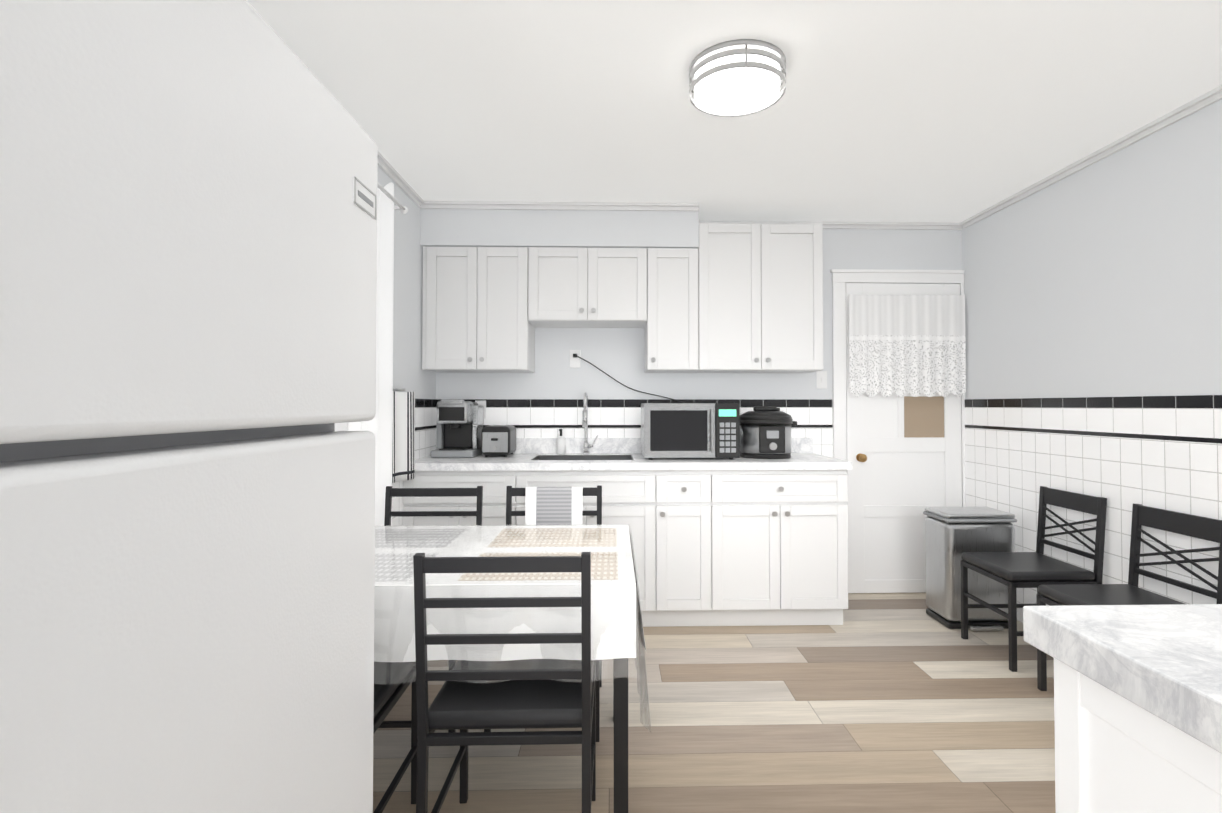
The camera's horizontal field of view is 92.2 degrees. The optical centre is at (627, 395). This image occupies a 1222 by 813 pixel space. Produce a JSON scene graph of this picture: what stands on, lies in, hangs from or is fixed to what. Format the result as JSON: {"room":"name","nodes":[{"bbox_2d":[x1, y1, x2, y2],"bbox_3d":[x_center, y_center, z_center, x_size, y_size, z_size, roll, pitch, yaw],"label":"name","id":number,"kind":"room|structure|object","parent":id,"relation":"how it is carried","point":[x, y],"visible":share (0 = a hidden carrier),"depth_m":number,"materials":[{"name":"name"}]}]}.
{"room":"dining room and kitchen","nodes":[
{"label":"dining room and kitchen","id":0,"kind":"room"},
{"bbox_2d":[377,166,435,398],"bbox_3d":[-1.222,0.027,1.031,0.100,2.440,5.560,0,-1,-1],"label":"wall","id":1,"kind":"structure","parent":0,"point":[410,374],"depth_m":3.30,"materials":[{"name":"grey paint"}]},
{"bbox_2d":[377,182,407,213],"bbox_3d":[-1.123,-0.928,1.937,0.138,0.036,1.933,0,-1,-1],"label":"curtain rod","id":2,"kind":"object","parent":1,"relation":"attached to","point":[403,209],"visible":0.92,"depth_m":2.76,"materials":[{"name":"white plastic"}]},
{"bbox_2d":[335,183,393,525],"bbox_3d":[-1.126,0.007,1.924,0.067,2.070,1.800,0,-1,-1],"label":"curtain","id":3,"kind":"object","parent":2,"relation":"hanging from","point":[379,425],"visible":0.1,"depth_m":2.75,"materials":[{"name":"white fabric"}]},
{"bbox_2d":[378,151,425,208],"bbox_3d":[-1.154,-1.175,0.937,0.030,0.040,5.128,0,-1,-1],"label":"crown molding","id":4,"kind":"structure","parent":1,"relation":"attached to","point":[383,163],"depth_m":3.12,"materials":[{"name":"white wood"}]},
{"bbox_2d":[392,399,436,525],"bbox_3d":[-1.169,0.613,1.068,0.008,1.270,5.452,0,-1,-1],"label":"wall tile","id":5,"kind":"structure","parent":1,"relation":"attached to","point":[425,427],"depth_m":3.52,"materials":[{"name":"white tile"}]},
{"bbox_2d":[392,388,414,482],"bbox_3d":[-1.172,0.201,3.030,0.084,0.479,0.202,0,-1,-1],"label":"hanging towel","id":6,"kind":"object","parent":5,"relation":"hanging from","point":[403,443],"visible":0.85,"depth_m":3.04,"materials":[{"name":"white fabric"}]},
{"bbox_2d":[420,209,698,247],"bbox_3d":[-0.406,-1.021,3.684,1.662,0.255,0.332,0,-1,-1],"label":"soffit","id":7,"kind":"structure","parent":0,"point":[547,228],"depth_m":3.52,"materials":[{"name":"grey paint"}]},
{"bbox_2d":[426,201,698,210],"bbox_3d":[-0.372,-1.131,3.506,1.602,0.040,0.030,0,-1,-1],"label":"crown molding","id":8,"kind":"structure","parent":7,"relation":"attached to","point":[493,205],"depth_m":3.50,"materials":[{"name":"white wood"}]},
{"bbox_2d":[436,229,961,592],"bbox_3d":[0.492,0.076,3.905,3.670,2.440,0.100,0,-1,-1],"label":"wall","id":9,"kind":"structure","parent":0,"point":[617,354],"depth_m":3.85,"materials":[{"name":"grey paint"}]},
{"bbox_2d":[422,246,545,372],"bbox_3d":[-0.883,-0.521,3.666,0.688,0.739,0.322,0,-1,-1],"label":"upper cabinet","id":10,"kind":"object","parent":9,"relation":"attached to","point":[482,306],"depth_m":3.51,"materials":[{"name":"white wood"}]},
{"bbox_2d":[570,350,580,367],"bbox_3d":[-0.342,-0.240,3.833,0.070,0.116,0.008,0,-1,-1],"label":"electrical outlet","id":11,"kind":"object","parent":9,"relation":"attached to","point":[575,362],"visible":1,"depth_m":3.83,"materials":[{"name":"white plastic"}]},
{"bbox_2d":[573,354,684,402],"bbox_3d":[0.029,-0.105,3.807,0.763,0.335,0.054,0,-1,-1],"label":"cord","id":12,"kind":"object","parent":11,"relation":"attached to","point":[574,355],"visible":0.96,"depth_m":3.80,"materials":[{"name":"black plastic"}]},
{"bbox_2d":[542,247,649,327],"bbox_3d":[-0.243,-0.668,3.685,0.714,0.444,0.322,0,-1,-1],"label":"upper cabinet","id":13,"kind":"object","parent":9,"relation":"attached to","point":[582,287],"depth_m":3.53,"materials":[{"name":"white wood"}]},
{"bbox_2d":[436,438,814,453],"bbox_3d":[-0.009,0.324,3.817,2.446,0.100,0.020,0,-1,-1],"label":"backsplash","id":14,"kind":"structure","parent":9,"relation":"attached to","point":[523,445],"depth_m":3.80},
{"bbox_2d":[437,399,832,457],"bbox_3d":[0.053,0.660,3.829,2.590,1.270,0.008,0,-1,-1],"label":"wall tile","id":15,"kind":"structure","parent":9,"relation":"attached to","point":[550,418],"depth_m":3.83,"materials":[{"name":"white tile"}]},
{"bbox_2d":[475,400,485,417],"bbox_3d":[-0.951,0.089,3.806,0.070,0.116,0.006,0,-1,-1],"label":"electrical outlet","id":16,"kind":"object","parent":15,"relation":"attached to","point":[482,402],"visible":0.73,"depth_m":3.80,"materials":[{"name":"white plastic"}]},
{"bbox_2d":[634,243,701,372],"bbox_3d":[0.239,-0.520,3.694,0.370,0.739,0.322,0,-1,-1],"label":"upper cabinet","id":17,"kind":"object","parent":9,"relation":"attached to","point":[673,334],"depth_m":3.54,"materials":[{"name":"white wood"}]},
{"bbox_2d":[699,223,822,372],"bbox_3d":[0.773,-0.597,3.709,0.818,0.892,0.322,0,-1,-1],"label":"upper cabinet","id":18,"kind":"object","parent":9,"relation":"attached to","point":[735,298],"depth_m":3.55,"materials":[{"name":"white wood"}]},
{"bbox_2d":[816,371,826,388],"bbox_3d":[1.278,-0.105,3.868,0.070,0.116,0.014,0,-1,-1],"label":"switch plate","id":19,"kind":"object","parent":9,"relation":"attached to","point":[821,379],"visible":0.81,"depth_m":3.87,"materials":[{"name":"white plastic"}]},
{"bbox_2d":[699,220,957,229],"bbox_3d":[1.293,-1.125,3.880,1.770,0.040,0.030,0,-1,-1],"label":"crown molding","id":20,"kind":"structure","parent":9,"relation":"attached to","point":[826,224],"depth_m":3.88,"materials":[{"name":"white wood"}]},
{"bbox_2d":[830,269,965,592],"bbox_3d":[1.783,0.231,3.838,0.885,2.122,0.086,0,-1,-1],"label":"door","id":21,"kind":"structure","parent":9,"relation":"in","point":[905,455],"depth_m":3.86,"materials":[{"name":"white wood"}]},
{"bbox_2d":[849,294,965,396],"bbox_3d":[1.829,-0.325,3.850,0.770,0.670,0.033,0,-1,-1],"label":"valance","id":22,"kind":"object","parent":21,"relation":"attached to","point":[903,345],"visible":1,"depth_m":3.84,"materials":[{"name":"white fabric"}]},
{"bbox_2d":[373,592,1055,812],"bbox_3d":[0.562,1.278,1.105,3.670,0.060,5.660,0,-1,-1],"label":"floor","id":23,"kind":"structure","parent":0,"point":[889,703],"depth_m":2.21,"materials":[{"name":"brown wood"}]},
{"bbox_2d":[0,0,377,812],"bbox_3d":[-0.752,0.404,0.586,0.761,1.670,0.760,0,-1,-1],"label":"refrigerator","id":24,"kind":"object","parent":23,"relation":"on","point":[188,250],"visible":1,"depth_m":0.54,"materials":[{"name":"metal"}]},
{"bbox_2d":[373,662,417,812],"bbox_3d":[-0.851,0.819,1.609,0.420,0.876,0.464,0,-1,-1],"label":"dining chair","id":25,"kind":"object","parent":23,"relation":"on","point":[387,696],"visible":0.08,"depth_m":1.69,"materials":[{"name":"black metal"}]},
{"bbox_2d":[384,486,482,732],"bbox_3d":[-0.845,0.832,2.365,0.420,0.876,0.464,0,-1,-1],"label":"dining chair","id":26,"kind":"object","parent":23,"relation":"on","point":[391,492],"visible":0.25,"depth_m":2.58,"materials":[{"name":"black metal"}]},
{"bbox_2d":[403,470,530,525],"bbox_3d":[-0.889,0.849,3.486,0.670,0.880,0.619,0,-1,-1],"label":"base cabinet","id":27,"kind":"object","parent":23,"relation":"on","point":[494,483],"depth_m":3.19,"materials":[{"name":"white wood"}]},
{"bbox_2d":[413,552,595,812],"bbox_3d":[-0.304,0.819,1.623,0.420,0.876,0.464,0,-1,-1],"label":"dining chair","id":28,"kind":"object","parent":23,"relation":"on","point":[531,697],"visible":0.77,"depth_m":1.43,"materials":[{"name":"black metal"}]},
{"bbox_2d":[374,524,650,812],"bbox_3d":[-0.557,0.887,1.954,1.226,0.752,0.860,0,-1,-1],"label":"dining table","id":29,"kind":"object","parent":23,"relation":"on","point":[616,622],"visible":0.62,"depth_m":1.58,"materials":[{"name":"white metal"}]},
{"bbox_2d":[484,485,601,741],"bbox_3d":[-0.318,0.832,2.378,0.420,0.876,0.464,0,-1,-1],"label":"dining chair","id":30,"kind":"object","parent":23,"relation":"on","point":[587,491],"visible":0.23,"depth_m":2.58,"materials":[{"name":"black metal"}]},
{"bbox_2d":[525,487,582,525],"bbox_3d":[-0.324,0.555,2.591,0.250,0.300,0.054,0,-1,-1],"label":"towel","id":31,"kind":"object","parent":30,"relation":"hanging from","point":[554,505],"visible":0.5,"depth_m":2.58,"materials":[{"name":"white fabric"}]},
{"bbox_2d":[531,470,670,626],"bbox_3d":[-0.234,0.849,3.502,0.880,0.880,0.619,0,-1,-1],"label":"base cabinet","id":32,"kind":"object","parent":23,"relation":"on","point":[640,499],"depth_m":3.21,"materials":[{"name":"white wood"}]},
{"bbox_2d":[671,470,726,626],"bbox_3d":[0.298,0.849,3.516,0.425,0.880,0.619,0,-1,-1],"label":"base cabinet","id":33,"kind":"object","parent":23,"relation":"on","point":[698,497],"depth_m":3.21,"materials":[{"name":"white wood"}]},
{"bbox_2d":[727,470,847,625],"bbox_3d":[0.799,0.849,3.528,0.816,0.880,0.619,0,-1,-1],"label":"base cabinet","id":34,"kind":"object","parent":23,"relation":"on","point":[741,541],"depth_m":3.23,"materials":[{"name":"white wood"}]},
{"bbox_2d":[415,454,851,469],"bbox_3d":[-0.001,0.389,3.504,2.446,0.040,0.644,0,-1,-1],"label":"countertop","id":35,"kind":"structure","parent":34,"relation":"on","point":[512,461],"depth_m":3.20,"materials":[{"name":"white stone"}]},
{"bbox_2d":[430,399,482,457],"bbox_3d":[-1.041,0.197,3.612,0.250,0.345,0.304,0,-1,-1],"label":"coffee maker","id":36,"kind":"object","parent":35,"relation":"on","point":[459,427],"visible":0.96,"depth_m":3.56,"materials":[{"name":"grey plastic"}]},
{"bbox_2d":[481,425,515,456],"bbox_3d":[-0.794,0.277,3.633,0.175,0.187,0.292,0,-1,-1],"label":"toaster","id":37,"kind":"object","parent":35,"relation":"on","point":[498,440],"visible":1,"depth_m":3.51,"materials":[{"name":"silver plastic"}]},
{"bbox_2d":[556,429,565,453],"bbox_3d":[-0.424,0.291,3.745,0.060,0.162,0.075,0,-1,-1],"label":"soap dispenser","id":38,"kind":"object","parent":35,"relation":"on","point":[560,444],"visible":1,"depth_m":3.73,"materials":[{"name":"white plastic"}]},
{"bbox_2d":[535,454,634,457],"bbox_3d":[-0.265,0.482,3.523,0.588,0.222,0.368,0,-1,-1],"label":"sink","id":39,"kind":"object","parent":35,"relation":"in","point":[536,455],"depth_m":3.71,"materials":[{"name":"grey metal"}]},
{"bbox_2d":[582,392,598,453],"bbox_3d":[-0.236,0.173,3.691,0.107,0.396,0.190,0,-1,-1],"label":"faucet","id":40,"kind":"object","parent":35,"relation":"on","point":[586,445],"visible":0.96,"depth_m":3.73,"materials":[{"name":"silver metal"}]},
{"bbox_2d":[641,403,739,459],"bbox_3d":[0.362,0.207,3.524,0.545,0.322,0.430,0,-1,-1],"label":"microwave","id":41,"kind":"object","parent":35,"relation":"on","point":[690,430],"visible":1,"depth_m":3.34,"materials":[{"name":"metal"}]},
{"bbox_2d":[740,406,796,458],"bbox_3d":[0.831,0.216,3.540,0.370,0.305,0.340,0,-1,-1],"label":"pressure cooker","id":42,"kind":"object","parent":35,"relation":"on","point":[765,432],"visible":0.88,"depth_m":3.42,"materials":[{"name":"black plastic"}]},
{"bbox_2d":[923,507,1016,630],"bbox_3d":[1.951,0.970,3.344,0.394,0.632,0.297,0,-1,-1],"label":"trash can","id":43,"kind":"object","parent":23,"relation":"on","point":[952,534],"visible":0.88,"depth_m":3.24,"materials":[{"name":"silver metal"}]},
{"bbox_2d":[960,486,1106,671],"bbox_3d":[1.999,0.879,2.928,0.464,0.801,0.400,0,-1,-1],"label":"chair","id":44,"kind":"object","parent":23,"relation":"on","point":[1012,571],"visible":0.81,"depth_m":2.85,"materials":[{"name":"black wood"}]},
{"bbox_2d":[1023,604,1221,812],"bbox_3d":[1.129,0.770,0.032,0.990,0.920,1.770,0,-1,-1],"label":"kitchen island","id":45,"kind":"object","parent":23,"relation":"on","point":[1138,707],"depth_m":0.77,"materials":[{"name":"white"}]},
{"bbox_2d":[1036,503,1221,690],"bbox_3d":[2.014,0.870,2.369,0.464,0.801,0.400,0,-1,-1],"label":"chair","id":46,"kind":"object","parent":23,"relation":"on","point":[1131,592],"visible":0.5,"depth_m":2.41,"materials":[{"name":"black metal"}]},
{"bbox_2d":[247,0,1221,222],"bbox_3d":[0.562,-1.221,1.147,3.670,0.060,5.660,0,-1,-1],"label":"ceiling","id":47,"kind":"structure","parent":0,"point":[957,111],"depth_m":2.28,"materials":[{"name":"paint"}]},
{"bbox_2d":[689,39,785,116],"bbox_3d":[0.392,-1.123,2.111,0.344,0.102,0.344,0,-1,-1],"label":"ceiling light","id":48,"kind":"object","parent":47,"relation":"attached to","point":[737,77],"visible":1,"depth_m":2.02,"materials":[{"name":"white glass"}]},
{"bbox_2d":[962,99,1221,398],"bbox_3d":[2.347,0.028,1.121,0.100,2.440,5.560,0,-1,-1],"label":"wall","id":49,"kind":"structure","parent":0,"point":[1102,278],"depth_m":2.75,"materials":[{"name":"grey paint"}]},
{"bbox_2d":[958,85,1221,229],"bbox_3d":[2.281,-1.171,1.189,0.030,0.040,5.460,0,-1,-1],"label":"crown molding","id":50,"kind":"structure","parent":49,"relation":"attached to","point":[1212,96],"depth_m":2.74,"materials":[{"name":"white wood"}]},
{"bbox_2d":[965,395,1221,622],"bbox_3d":[2.292,0.614,1.159,0.008,1.270,5.460,0,-1,-1],"label":"wall tile","id":51,"kind":"structure","parent":49,"relation":"attached to","point":[1122,455],"depth_m":2.75,"materials":[{"name":"white tile"}]}
]}

